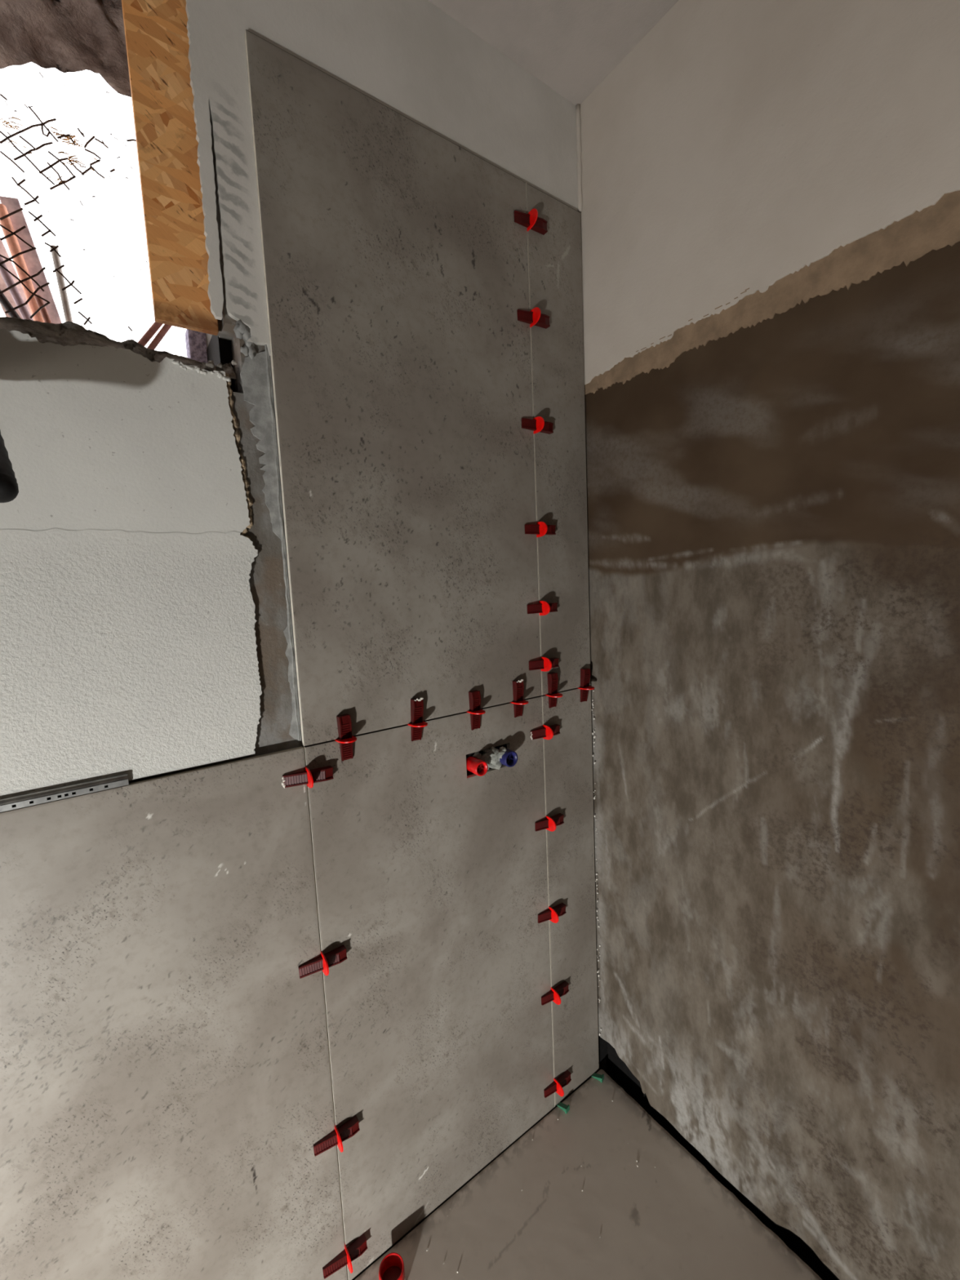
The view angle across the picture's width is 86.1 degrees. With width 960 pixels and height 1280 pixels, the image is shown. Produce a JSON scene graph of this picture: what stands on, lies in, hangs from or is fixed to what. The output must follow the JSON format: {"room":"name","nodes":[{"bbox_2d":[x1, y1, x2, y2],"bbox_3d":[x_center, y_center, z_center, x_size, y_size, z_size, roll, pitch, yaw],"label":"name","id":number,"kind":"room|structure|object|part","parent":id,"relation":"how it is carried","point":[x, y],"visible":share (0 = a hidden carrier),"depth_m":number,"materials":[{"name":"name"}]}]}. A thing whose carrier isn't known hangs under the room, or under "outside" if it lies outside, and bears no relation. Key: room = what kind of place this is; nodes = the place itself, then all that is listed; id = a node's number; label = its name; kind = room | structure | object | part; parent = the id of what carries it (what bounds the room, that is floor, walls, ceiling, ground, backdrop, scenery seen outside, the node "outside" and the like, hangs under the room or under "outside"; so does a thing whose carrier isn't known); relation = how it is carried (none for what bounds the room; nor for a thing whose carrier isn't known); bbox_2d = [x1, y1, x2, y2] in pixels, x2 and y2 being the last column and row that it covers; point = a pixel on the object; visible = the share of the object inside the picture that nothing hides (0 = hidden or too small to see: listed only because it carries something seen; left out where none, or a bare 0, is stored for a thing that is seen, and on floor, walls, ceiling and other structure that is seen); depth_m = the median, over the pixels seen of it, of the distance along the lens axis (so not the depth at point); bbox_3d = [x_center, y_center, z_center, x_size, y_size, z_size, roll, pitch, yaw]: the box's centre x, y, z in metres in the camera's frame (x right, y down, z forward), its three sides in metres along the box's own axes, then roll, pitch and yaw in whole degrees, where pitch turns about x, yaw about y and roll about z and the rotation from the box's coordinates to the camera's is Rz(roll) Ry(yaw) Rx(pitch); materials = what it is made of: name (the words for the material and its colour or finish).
{"room":"building under construction","nodes":[
{"label":"building under construction","id":0,"kind":"room"},
{"bbox_2d":[0,0,607,1279],"bbox_3d":[-1.015,0.087,0.831,3.200,2.840,0.603,-7,7,-35],"label":"wall","id":1,"kind":"structure","parent":0,"point":[205,567],"depth_m":0.94,"materials":[{"name":"grey tile"}]},
{"bbox_2d":[0,430,18,502],"bbox_3d":[-0.757,-0.341,0.758,0.072,0.354,0.627,-8,8,-42],"label":"hose","id":2,"kind":"object","parent":1,"relation":"hanging from","point":[9,489],"visible":1,"depth_m":0.57,"materials":[{"name":"black rubber"}]},
{"bbox_2d":[0,289,20,318],"bbox_3d":[-0.847,-0.539,1.015,0.167,0.291,0.014,-7,7,-35],"label":"leaning pole","id":3,"kind":"object","parent":1,"relation":"attached to","point":[4,301],"visible":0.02,"depth_m":0.97,"materials":[{"name":"metal"}]},
{"bbox_2d":[0,253,32,319],"bbox_3d":[-0.869,-0.571,1.027,0.134,0.373,0.015,-7,7,-35],"label":"leaning pole","id":4,"kind":"object","parent":1,"relation":"attached to","point":[6,277],"visible":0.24,"depth_m":0.99,"materials":[{"name":"metal"}]},
{"bbox_2d":[0,203,44,322],"bbox_3d":[-0.884,-0.619,1.044,0.106,0.456,0.019,-7,7,-35],"label":"leaning pole","id":5,"kind":"object","parent":1,"relation":"attached to","point":[12,242],"visible":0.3,"depth_m":1.01,"materials":[{"name":"metal"}]},
{"bbox_2d":[34,294,52,323],"bbox_3d":[-0.784,-0.498,0.989,0.084,0.290,0.011,-7,7,-35],"label":"leaning pole","id":6,"kind":"object","parent":1,"relation":"attached to","point":[39,301],"visible":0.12,"depth_m":0.96,"materials":[{"name":"metal"}]},
{"bbox_2d":[49,244,72,322],"bbox_3d":[-0.795,-0.558,1.013,0.042,0.395,0.012,-7,7,-35],"label":"leaning pole","id":7,"kind":"object","parent":1,"relation":"attached to","point":[56,260],"visible":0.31,"depth_m":0.99,"materials":[{"name":"metal"}]},
{"bbox_2d":[0,773,128,812],"bbox_3d":[-0.755,0.242,0.663,0.499,0.017,0.009,-7,7,-35],"label":"trim","id":8,"kind":"structure","parent":1,"relation":"attached to","point":[38,797],"depth_m":0.76,"materials":[{"name":"metal"}]},
{"bbox_2d":[0,69,147,331],"bbox_3d":[-0.699,-0.751,0.878,0.218,0.425,0.019,-7,7,-35],"label":"wire mesh","id":9,"kind":"object","parent":1,"relation":"attached to","point":[42,124],"visible":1,"depth_m":0.85,"materials":[{"name":"metal"}]},
{"bbox_3d":[-0.917,-0.420,0.706,1.013,0.066,0.327,-7,7,-35],"label":"rubble sill","id":10,"kind":"part","parent":1,"relation":"part of","materials":[{"name":"grey concrete"}]},
{"bbox_2d":[137,321,162,346],"bbox_3d":[-0.637,-0.572,0.978,0.093,0.124,0.011,-7,7,-35],"label":"pipe","id":11,"kind":"object","parent":1,"relation":"attached to","point":[155,326],"visible":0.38,"depth_m":0.98,"materials":[{"name":"metal"}]},
{"bbox_2d":[146,324,172,349],"bbox_3d":[-0.623,-0.572,0.988,0.094,0.135,0.010,-7,7,-35],"label":"pipe","id":12,"kind":"object","parent":1,"relation":"attached to","point":[154,343],"visible":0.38,"depth_m":0.99,"materials":[{"name":"metal"}]},
{"bbox_2d":[121,0,218,335],"bbox_3d":[-0.496,-0.862,0.809,0.091,0.700,0.016,-7,7,-35],"label":"board","id":13,"kind":"object","parent":1,"relation":"attached to","point":[156,31],"visible":0.95,"depth_m":0.81,"materials":[{"name":"brown wood"}]},
{"bbox_2d":[184,328,207,362],"bbox_3d":[-0.552,-0.574,1.019,0.047,0.067,0.047,-7,7,-35],"label":"foam block","id":14,"kind":"object","parent":1,"relation":"attached to","point":[195,341],"visible":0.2,"depth_m":1.00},
{"bbox_2d":[281,765,333,788],"bbox_3d":[-0.319,0.257,0.957,0.093,0.036,0.046,-7,7,-35],"label":"clip","id":15,"kind":"object","parent":1,"relation":"attached to","point":[308,777],"visible":1,"depth_m":0.95,"materials":[{"name":"red plastic"}]},
{"bbox_2d":[297,944,347,978],"bbox_3d":[-0.302,0.628,0.997,0.091,0.036,0.046,-7,7,-35],"label":"clip","id":16,"kind":"object","parent":1,"relation":"attached to","point":[338,955],"visible":1,"depth_m":1.00,"materials":[{"name":"red plastic"}]},
{"bbox_2d":[313,1115,359,1156],"bbox_3d":[-0.287,1.007,1.036,0.091,0.036,0.046,-7,7,-35],"label":"clip","id":17,"kind":"object","parent":1,"relation":"attached to","point":[348,1129],"visible":1,"depth_m":1.04,"materials":[{"name":"red plastic"}]},
{"bbox_2d":[322,1233,367,1279],"bbox_3d":[-0.277,1.284,1.064,0.091,0.036,0.046,-7,7,-35],"label":"clip","id":18,"kind":"object","parent":1,"relation":"attached to","point":[357,1248],"visible":1,"depth_m":1.06,"materials":[{"name":"red plastic"}]},
{"bbox_2d":[333,713,356,761],"bbox_3d":[-0.258,0.191,0.996,0.036,0.091,0.046,-7,7,-35],"label":"clip","id":19,"kind":"object","parent":1,"relation":"attached to","point":[345,740],"visible":1,"depth_m":0.99,"materials":[{"name":"red plastic"}]},
{"bbox_2d":[406,697,427,741],"bbox_3d":[-0.130,0.169,1.086,0.036,0.094,0.046,-7,7,-35],"label":"clip","id":20,"kind":"object","parent":1,"relation":"attached to","point":[416,724],"visible":1,"depth_m":1.09,"materials":[{"name":"red plastic"}]},
{"bbox_2d":[466,689,485,730],"bbox_3d":[-0.007,0.162,1.174,0.036,0.091,0.046,-7,7,-35],"label":"clip","id":21,"kind":"object","parent":1,"relation":"attached to","point":[474,696],"visible":1,"depth_m":1.17,"materials":[{"name":"red plastic"}]},
{"bbox_2d":[466,756,488,776],"bbox_3d":[-0.010,0.290,1.186,0.034,0.034,0.053,-7,7,-35],"label":"pipe stub","id":22,"kind":"object","parent":1,"relation":"attached to","point":[479,767],"visible":0.98,"depth_m":1.17,"materials":[{"name":"red plastic"}]},
{"bbox_2d":[472,746,506,769],"bbox_3d":[0.025,0.283,1.215,0.089,0.061,0.044,-4,6,-17],"label":"lump","id":23,"kind":"object","parent":1,"relation":"attached to","point":[491,756],"visible":0.83,"depth_m":1.21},
{"bbox_2d":[495,746,517,767],"bbox_3d":[0.058,0.278,1.230,0.038,0.038,0.059,-7,7,-35],"label":"pipe stub","id":24,"kind":"object","parent":1,"relation":"attached to","point":[509,758],"visible":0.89,"depth_m":1.21,"materials":[{"name":"blue plastic"}]},
{"bbox_2d":[509,679,528,717],"bbox_3d":[0.097,0.142,1.248,0.036,0.093,0.046,-7,7,-35],"label":"clip","id":25,"kind":"object","parent":1,"relation":"attached to","point":[518,702],"visible":1,"depth_m":1.25,"materials":[{"name":"red plastic"}]},
{"bbox_2d":[513,208,547,235],"bbox_3d":[0.121,-0.965,1.182,0.090,0.037,0.046,-7,7,-35],"label":"clip","id":26,"kind":"object","parent":1,"relation":"attached to","point":[530,220],"visible":1,"depth_m":1.18,"materials":[{"name":"red plastic"}]},
{"bbox_2d":[516,306,550,328],"bbox_3d":[0.130,-0.756,1.204,0.091,0.036,0.046,-7,7,-35],"label":"clip","id":27,"kind":"object","parent":1,"relation":"attached to","point":[534,317],"visible":1,"depth_m":1.20,"materials":[{"name":"red plastic"}]},
{"bbox_2d":[521,416,553,434],"bbox_3d":[0.142,-0.514,1.231,0.090,0.036,0.046,-7,7,-35],"label":"clip","id":28,"kind":"object","parent":1,"relation":"attached to","point":[537,424],"visible":1,"depth_m":1.23,"materials":[{"name":"red plastic"}]},
{"bbox_2d":[524,521,555,537],"bbox_3d":[0.151,-0.270,1.256,0.090,0.036,0.046,-7,7,-35],"label":"clip","id":29,"kind":"object","parent":1,"relation":"attached to","point":[540,529],"visible":1,"depth_m":1.25,"materials":[{"name":"red plastic"}]},
{"bbox_2d":[526,600,557,615],"bbox_3d":[0.159,-0.079,1.276,0.090,0.036,0.046,-7,7,-35],"label":"clip","id":30,"kind":"object","parent":1,"relation":"attached to","point":[544,608],"visible":1,"depth_m":1.27,"materials":[{"name":"red plastic"}]},
{"bbox_2d":[528,657,559,671],"bbox_3d":[0.165,0.061,1.290,0.090,0.036,0.046,-7,7,-35],"label":"clip","id":31,"kind":"object","parent":1,"relation":"attached to","point":[544,664],"visible":1,"depth_m":1.28,"materials":[{"name":"red plastic"}]},
{"bbox_2d":[530,724,559,740],"bbox_3d":[0.169,0.236,1.306,0.093,0.037,0.046,-7,7,-35],"label":"clip","id":32,"kind":"object","parent":1,"relation":"attached to","point":[547,732],"visible":1,"depth_m":1.30,"materials":[{"name":"red plastic"}]},
{"bbox_2d":[534,813,564,831],"bbox_3d":[0.185,0.476,1.335,0.090,0.036,0.046,-7,7,-35],"label":"clip","id":33,"kind":"object","parent":1,"relation":"attached to","point":[550,823],"visible":1,"depth_m":1.33,"materials":[{"name":"red plastic"}]},
{"bbox_2d":[537,902,566,923],"bbox_3d":[0.195,0.727,1.361,0.091,0.036,0.046,-7,7,-35],"label":"clip","id":34,"kind":"object","parent":1,"relation":"attached to","point":[553,913],"visible":1,"depth_m":1.36,"materials":[{"name":"red plastic"}]},
{"bbox_2d":[543,672,563,708],"bbox_3d":[0.191,0.130,1.314,0.036,0.090,0.046,-7,7,-35],"label":"clip","id":35,"kind":"object","parent":1,"relation":"attached to","point":[553,678],"visible":1,"depth_m":1.31,"materials":[{"name":"red plastic"}]},
{"bbox_2d":[541,980,568,1005],"bbox_3d":[0.207,0.958,1.387,0.090,0.036,0.046,-7,7,-35],"label":"clip","id":36,"kind":"object","parent":1,"relation":"attached to","point":[554,994],"visible":1,"depth_m":1.38,"materials":[{"name":"red plastic"}]},
{"bbox_2d":[543,1070,571,1097],"bbox_3d":[0.218,1.229,1.415,0.091,0.036,0.046,-7,7,-35],"label":"clip","id":37,"kind":"object","parent":1,"relation":"attached to","point":[557,1086],"visible":1,"depth_m":1.41,"materials":[{"name":"red plastic"}]},
{"bbox_2d":[427,0,678,105],"bbox_3d":[-0.137,-1.140,-0.698,3.500,0.100,3.450,-7,7,-35],"label":"ceiling","id":38,"kind":"structure","parent":0,"point":[571,46],"depth_m":1.09,"materials":[{"name":"paint"}]},
{"bbox_2d":[577,668,594,702],"bbox_3d":[0.287,0.123,1.382,0.036,0.091,0.046,-7,7,-35],"label":"clip","id":39,"kind":"object","parent":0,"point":[584,687],"visible":1,"depth_m":1.38,"materials":[{"name":"red plastic"}]},
{"bbox_2d":[354,1068,831,1279],"bbox_3d":[-0.004,1.576,-0.430,3.500,0.140,3.400,-7,7,-35],"label":"floor","id":40,"kind":"structure","parent":0,"point":[677,1218],"depth_m":1.18,"materials":[{"name":"grey concrete"}]},
{"bbox_2d":[378,1252,405,1279],"bbox_3d":[-0.184,1.333,1.075,0.053,0.043,0.054,-7,7,-35],"label":"cap","id":41,"kind":"object","parent":40,"relation":"on","point":[392,1266],"visible":1,"depth_m":1.09,"materials":[{"name":"plastic"}]},
{"bbox_2d":[399,1086,655,1273],"bbox_3d":[0.149,1.323,1.216,0.626,0.003,0.260,-7,7,-35],"label":"crumb","id":42,"kind":"object","parent":40,"relation":"on","point":[586,1086],"visible":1,"depth_m":1.24,"materials":[{"name":"grey concrete"}]},
{"bbox_2d":[556,1102,569,1113],"bbox_3d":[0.230,1.292,1.427,0.033,0.013,0.016,3,8,44],"label":"spacer","id":43,"kind":"object","parent":40,"relation":"on","point":[565,1108],"visible":1,"depth_m":1.42,"materials":[{"name":"green plastic"}]},
{"bbox_2d":[591,1073,604,1082],"bbox_3d":[0.345,1.278,1.508,0.033,0.013,0.016,2,7,35],"label":"spacer","id":44,"kind":"object","parent":40,"relation":"on","point":[600,1077],"visible":1,"depth_m":1.50,"materials":[{"name":"green plastic"}]},
{"bbox_2d":[575,0,959,1279],"bbox_3d":[1.286,0.060,0.273,0.304,2.812,3.020,-7,7,-35],"label":"wall","id":45,"kind":"structure","parent":0,"point":[769,190],"depth_m":0.99,"materials":[{"name":"paint"}]},
{"bbox_2d":[591,690,601,1035],"bbox_3d":[0.333,0.655,1.467,0.012,1.041,0.010,-7,7,-35],"label":"crumb","id":46,"kind":"object","parent":45,"relation":"attached to","point":[594,736],"visible":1,"depth_m":1.46,"materials":[{"name":"grey concrete"}]},
{"label":"outside","id":47,"kind":"structure","parent":0,"visible":0},
{"bbox_2d":[0,195,62,324],"bbox_3d":[-0.882,-0.643,1.068,0.126,0.475,0.012,-7,7,-35],"label":"leaning board","id":48,"kind":"object","parent":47,"point":[33,264],"visible":0.33,"depth_m":1.03,"materials":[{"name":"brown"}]},
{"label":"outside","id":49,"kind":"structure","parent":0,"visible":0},
{"bbox_2d":[0,236,34,320],"bbox_3d":[-0.940,-0.632,1.077,0.172,0.445,0.012,-7,7,-35],"label":"leaning board","id":50,"kind":"object","parent":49,"point":[3,251],"visible":0.02,"depth_m":1.05,"materials":[{"name":"paint"}]}
]}

